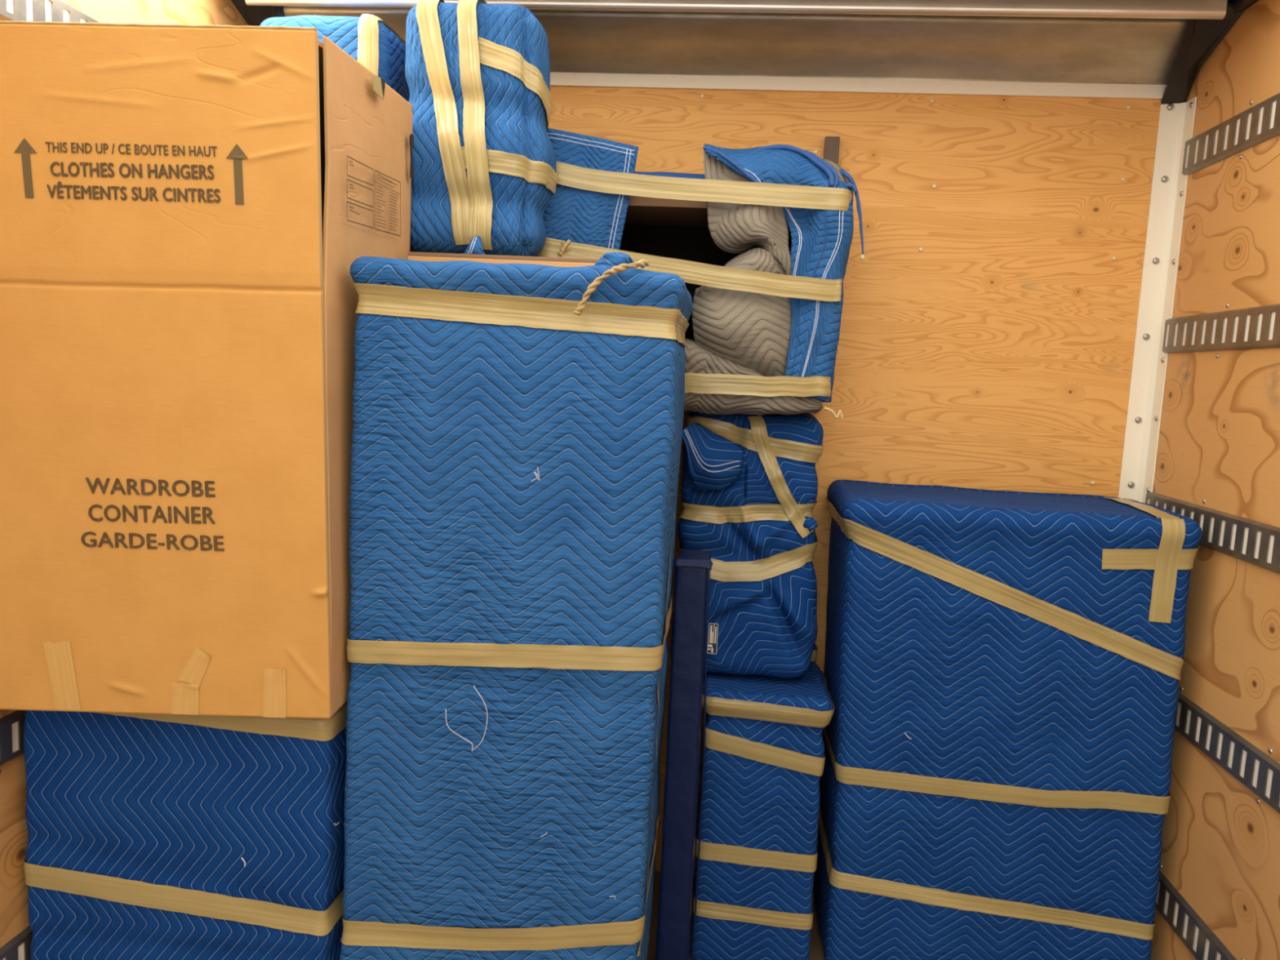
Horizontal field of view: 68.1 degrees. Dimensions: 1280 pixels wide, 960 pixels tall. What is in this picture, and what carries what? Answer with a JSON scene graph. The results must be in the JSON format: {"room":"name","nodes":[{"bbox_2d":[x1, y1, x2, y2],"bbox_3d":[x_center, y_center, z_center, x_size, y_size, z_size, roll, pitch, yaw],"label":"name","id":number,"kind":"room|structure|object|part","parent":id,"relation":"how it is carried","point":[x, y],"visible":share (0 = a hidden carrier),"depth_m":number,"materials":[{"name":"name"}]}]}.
{"room":"cargo space","nodes":[
{"label":"cargo space","id":0,"kind":"room"},
{"bbox_2d":[0,0,248,947],"bbox_3d":[-1.405,0.208,0.273,0.018,2.486,5.418,3,7,5],"label":"wall","id":1,"kind":"structure","parent":0,"point":[14,835],"depth_m":1.96,"materials":[{"name":"brown wood"}]},
{"bbox_2d":[0,710,25,773],"bbox_3d":[-1.415,0.690,0.316,0.012,0.131,5.295,3,7,5],"label":"rail","id":2,"kind":"object","parent":1,"relation":"attached to","point":[11,725],"visible":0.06,"depth_m":1.89,"materials":[{"name":"metal"}]},
{"bbox_2d":[0,924,32,959],"bbox_3d":[-1.438,1.160,0.370,0.012,0.131,5.295,3,7,5],"label":"rail","id":3,"kind":"object","parent":1,"relation":"attached to","point":[19,948],"visible":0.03,"depth_m":1.95,"materials":[{"name":"metal"}]},
{"bbox_2d":[0,0,114,23],"bbox_3d":[-1.344,-0.727,0.152,0.012,0.131,5.295,3,7,5],"label":"rail","id":4,"kind":"object","parent":1,"relation":"attached to","point":[36,11],"visible":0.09,"depth_m":1.85,"materials":[{"name":"metal"}]},
{"bbox_2d":[231,0,279,26],"bbox_3d":[-1.035,-1.244,2.655,0.098,0.180,0.279,3,7,5],"label":"trim","id":5,"kind":"structure","parent":1,"relation":"attached to","point":[254,15],"depth_m":2.59,"materials":[{"name":"grey metal"}]},
{"bbox_2d":[647,871,824,959],"bbox_3d":[-0.179,1.542,0.314,2.672,0.050,5.450,3,7,5],"label":"floor","id":6,"kind":"structure","parent":0,"point":[816,952],"depth_m":2.67,"materials":[{"name":"brown wood"}]},
{"bbox_2d":[23,701,346,959],"bbox_3d":[-0.924,0.849,2.104,0.652,0.870,0.415,3,7,5],"label":"furniture","id":7,"kind":"object","parent":6,"relation":"on","point":[152,837],"visible":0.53,"depth_m":1.89,"materials":[{"name":"blue fabric"}]},
{"bbox_2d":[0,21,413,719],"bbox_3d":[-0.868,-0.200,1.940,0.676,1.255,0.529,3,7,5],"label":"carton","id":8,"kind":"object","parent":7,"relation":"on","point":[187,211],"visible":0.78,"depth_m":1.71,"materials":[{"name":"cardboard"}]},
{"bbox_3d":[-0.550,-0.192,1.945,0.043,1.237,0.458,3,7,5],"label":"panel","id":9,"kind":"part","parent":8,"relation":"part of","materials":[{"name":"cardboard"}]},
{"bbox_3d":[-0.857,-0.224,2.200,0.647,1.231,0.009,3,7,5],"label":"panel","id":10,"kind":"part","parent":8,"relation":"part of","materials":[{"name":"cardboard"}]},
{"bbox_2d":[259,13,413,252],"bbox_3d":[-0.778,0.066,2.446,0.328,2.334,0.347,3,7,5],"label":"wrapped bundle","id":11,"kind":"object","parent":6,"relation":"on","point":[367,38],"visible":0.05,"depth_m":2.16,"materials":[{"name":"blue fabric"}]},
{"bbox_2d":[334,252,693,959],"bbox_3d":[-0.253,0.422,2.066,0.641,1.764,0.593,3,7,5],"label":"furniture","id":12,"kind":"object","parent":6,"relation":"on","point":[517,434],"visible":1,"depth_m":1.79,"materials":[{"name":"blue fabric"}]},
{"bbox_2d":[407,251,634,268],"bbox_3d":[-0.250,-0.474,2.174,0.475,0.040,0.315,3,7,5],"label":"flat board","id":13,"kind":"object","parent":12,"relation":"on","point":[421,256],"visible":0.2,"depth_m":2.02,"materials":[{"name":"brown wood"}]},
{"bbox_2d":[404,0,558,256],"bbox_3d":[-0.377,-0.802,2.191,0.360,0.584,0.254,3,7,5],"label":"bundle","id":14,"kind":"object","parent":13,"relation":"on","point":[484,181],"visible":0.88,"depth_m":2.12,"materials":[{"name":"blue fabric"}]},
{"bbox_2d":[462,235,485,254],"bbox_3d":[-0.369,-0.522,2.110,0.056,0.046,0.029,3,7,5],"label":"blanket","id":15,"kind":"object","parent":14,"relation":"on","point":[476,243],"depth_m":2.10,"materials":[{"name":"blue fabric"}]},
{"bbox_3d":[-0.250,-0.470,2.172,0.475,0.032,0.310,3,7,5],"label":"panel","id":16,"kind":"part","parent":13,"relation":"part of","materials":[{"name":"brown wood"}]},
{"bbox_2d":[655,548,712,959],"bbox_3d":[0.109,0.751,2.335,0.105,1.169,0.201,3,7,5],"label":"panel","id":17,"kind":"object","parent":6,"relation":"on","point":[693,566],"visible":1,"depth_m":2.24,"materials":[{"name":"blue"}]},
{"bbox_2d":[689,662,834,959],"bbox_3d":[0.320,0.899,2.606,0.347,0.750,0.361,3,7,5],"label":"furniture","id":18,"kind":"object","parent":6,"relation":"on","point":[765,755],"visible":0.84,"depth_m":2.44,"materials":[{"name":"blue fabric"}]},
{"bbox_2d":[670,411,823,678],"bbox_3d":[0.292,0.170,2.550,0.389,0.711,0.343,3,7,5],"label":"bundle","id":19,"kind":"object","parent":18,"relation":"on","point":[749,482],"visible":0.87,"depth_m":2.46,"materials":[{"name":"blue fabric"}]},
{"bbox_2d":[536,128,865,419],"bbox_3d":[0.140,-0.523,2.490,0.846,0.681,0.424,3,7,5],"label":"furniture","id":20,"kind":"object","parent":19,"relation":"on","point":[759,242],"visible":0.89,"depth_m":2.32,"materials":[{"name":"blue fabric"}]},
{"bbox_2d":[634,171,705,179],"bbox_3d":[0.075,-0.765,2.415,0.240,0.045,0.047,3,7,5],"label":"blanket","id":21,"kind":"object","parent":20,"relation":"on","point":[659,174],"depth_m":2.42,"materials":[{"name":"blue"}]},
{"bbox_3d":[0.133,-0.483,2.697,0.677,0.468,0.012,3,7,5],"label":"panel","id":22,"kind":"part","parent":20,"relation":"part of","materials":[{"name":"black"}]},
{"bbox_3d":[0.130,-0.718,2.516,0.677,0.042,0.320,3,7,5],"label":"panel","id":23,"kind":"part","parent":20,"relation":"part of","materials":[{"name":"brown"}]},
{"bbox_3d":[0.251,-0.363,2.345,0.257,0.239,0.098,4,7,14],"label":"grey blanket panel","id":24,"kind":"part","parent":20,"relation":"part of","materials":[{"name":"grey fabric"}]},
{"bbox_2d":[782,179,853,402],"bbox_3d":[0.431,-0.481,2.484,0.197,0.551,0.387,3,7,5],"label":"blanket","id":25,"kind":"object","parent":20,"relation":"on","point":[818,220],"depth_m":2.30,"materials":[{"name":"blue fabric"}]},
{"bbox_2d":[822,158,848,182],"bbox_3d":[0.478,-0.745,2.311,0.069,0.085,0.058,3,7,5],"label":"blanket","id":26,"kind":"object","parent":20,"relation":"on","point":[831,169],"depth_m":2.29,"materials":[{"name":"blue fabric"}]},
{"bbox_2d":[810,643,817,663],"bbox_3d":[0.405,0.856,2.832,0.194,0.788,0.087,3,7,5],"label":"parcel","id":27,"kind":"object","parent":6,"relation":"on","point":[814,658],"visible":0.02,"depth_m":2.75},
{"bbox_2d":[812,643,816,663],"bbox_3d":[0.405,0.856,2.834,0.187,0.788,0.084,3,7,5],"label":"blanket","id":28,"kind":"object","parent":27,"relation":"on","point":[814,653],"depth_m":2.74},
{"bbox_2d":[813,480,1202,959],"bbox_3d":[0.912,0.672,2.562,0.852,1.270,0.480,3,7,5],"label":"furniture","id":29,"kind":"object","parent":6,"relation":"on","point":[1002,668],"visible":0.94,"depth_m":2.34,"materials":[{"name":"blue fabric"}]},
{"bbox_2d":[548,75,1168,887],"bbox_3d":[0.149,-0.015,2.821,2.572,2.500,0.022,3,7,5],"label":"wall","id":30,"kind":"structure","parent":0,"point":[989,313],"depth_m":2.68,"materials":[{"name":"brown wood"}]},
{"bbox_2d":[283,5,1190,84],"bbox_3d":[0.226,-1.196,2.587,2.428,0.128,0.164,3,7,5],"label":"shelf","id":31,"kind":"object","parent":30,"relation":"attached to","point":[1070,50],"depth_m":2.55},
{"bbox_2d":[275,0,1233,17],"bbox_3d":[0.195,-1.262,2.506,2.672,0.010,0.370,3,7,5],"label":"trim","id":32,"kind":"structure","parent":30,"relation":"attached to","point":[279,8],"depth_m":2.70,"materials":[{"name":"grey"}]},
{"bbox_2d":[823,136,839,164],"bbox_3d":[0.520,-0.581,2.697,0.040,0.764,0.020,3,7,5],"label":"wooden lath","id":33,"kind":"object","parent":30,"relation":"attached to","point":[831,152],"visible":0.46,"depth_m":2.65,"materials":[{"name":"brown wood"}]},
{"bbox_2d":[550,71,1166,99],"bbox_3d":[0.186,-1.126,2.683,2.518,0.036,0.010,3,7,5],"label":"trim","id":34,"kind":"structure","parent":30,"relation":"attached to","point":[560,79],"depth_m":2.64,"materials":[{"name":"beige paint"}]},
{"bbox_2d":[1151,0,1279,959],"bbox_3d":[1.169,0.364,0.034,0.018,2.486,5.418,3,7,5],"label":"wall","id":35,"kind":"structure","parent":0,"point":[1219,444],"depth_m":2.22,"materials":[{"name":"brown wood"}]},
{"bbox_2d":[244,0,1227,19],"bbox_3d":[0.179,-1.180,2.318,2.365,0.080,0.062,3,7,5],"label":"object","id":36,"kind":"structure","parent":35,"relation":"attached to","point":[1144,9],"depth_m":2.25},
{"bbox_2d":[1118,97,1196,503],"bbox_3d":[1.399,0.142,2.684,0.034,2.342,0.092,-2,8,-38],"label":"trim","id":37,"kind":"structure","parent":35,"relation":"attached to","point":[1176,121],"depth_m":2.62,"materials":[{"name":"beige paint"}]},
{"bbox_2d":[1155,864,1244,959],"bbox_3d":[1.106,1.313,0.133,0.012,0.131,5.295,3,7,5],"label":"rail","id":38,"kind":"object","parent":35,"relation":"attached to","point":[1191,929],"visible":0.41,"depth_m":2.27,"materials":[{"name":"metal"}]},
{"bbox_2d":[1160,3,1246,103],"bbox_3d":[1.420,-1.096,2.426,0.098,0.180,0.279,3,7,5],"label":"trim","id":39,"kind":"structure","parent":35,"relation":"attached to","point":[1201,37],"depth_m":2.43,"materials":[{"name":"grey metal"}]},
{"bbox_2d":[1145,492,1279,573],"bbox_3d":[1.153,0.368,0.024,0.012,0.131,5.295,3,7,5],"label":"rail","id":40,"kind":"object","parent":35,"relation":"attached to","point":[1256,543],"visible":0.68,"depth_m":2.18,"materials":[{"name":"metal"}]},
{"bbox_2d":[1162,303,1279,358],"bbox_3d":[1.177,-0.105,-0.030,0.012,0.131,5.295,3,7,5],"label":"rail","id":41,"kind":"object","parent":35,"relation":"attached to","point":[1255,327],"visible":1,"depth_m":2.27,"materials":[{"name":"metal"}]},
{"bbox_2d":[1174,686,1279,813],"bbox_3d":[1.130,0.843,0.079,0.012,0.131,5.295,3,7,5],"label":"rail","id":42,"kind":"object","parent":35,"relation":"attached to","point":[1260,773],"visible":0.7,"depth_m":2.13,"materials":[{"name":"metal"}]},
{"bbox_2d":[1182,93,1279,175],"bbox_3d":[1.200,-0.574,-0.084,0.012,0.131,5.295,3,7,5],"label":"rail","id":43,"kind":"object","parent":35,"relation":"attached to","point":[1260,123],"visible":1,"depth_m":2.28,"materials":[{"name":"metal"}]},
{"bbox_2d":[1230,0,1257,13],"bbox_3d":[1.205,-0.878,-0.166,0.034,0.032,5.300,3,7,5],"label":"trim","id":44,"kind":"structure","parent":35,"relation":"attached to","point":[1238,6],"depth_m":2.27,"materials":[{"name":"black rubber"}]}
]}

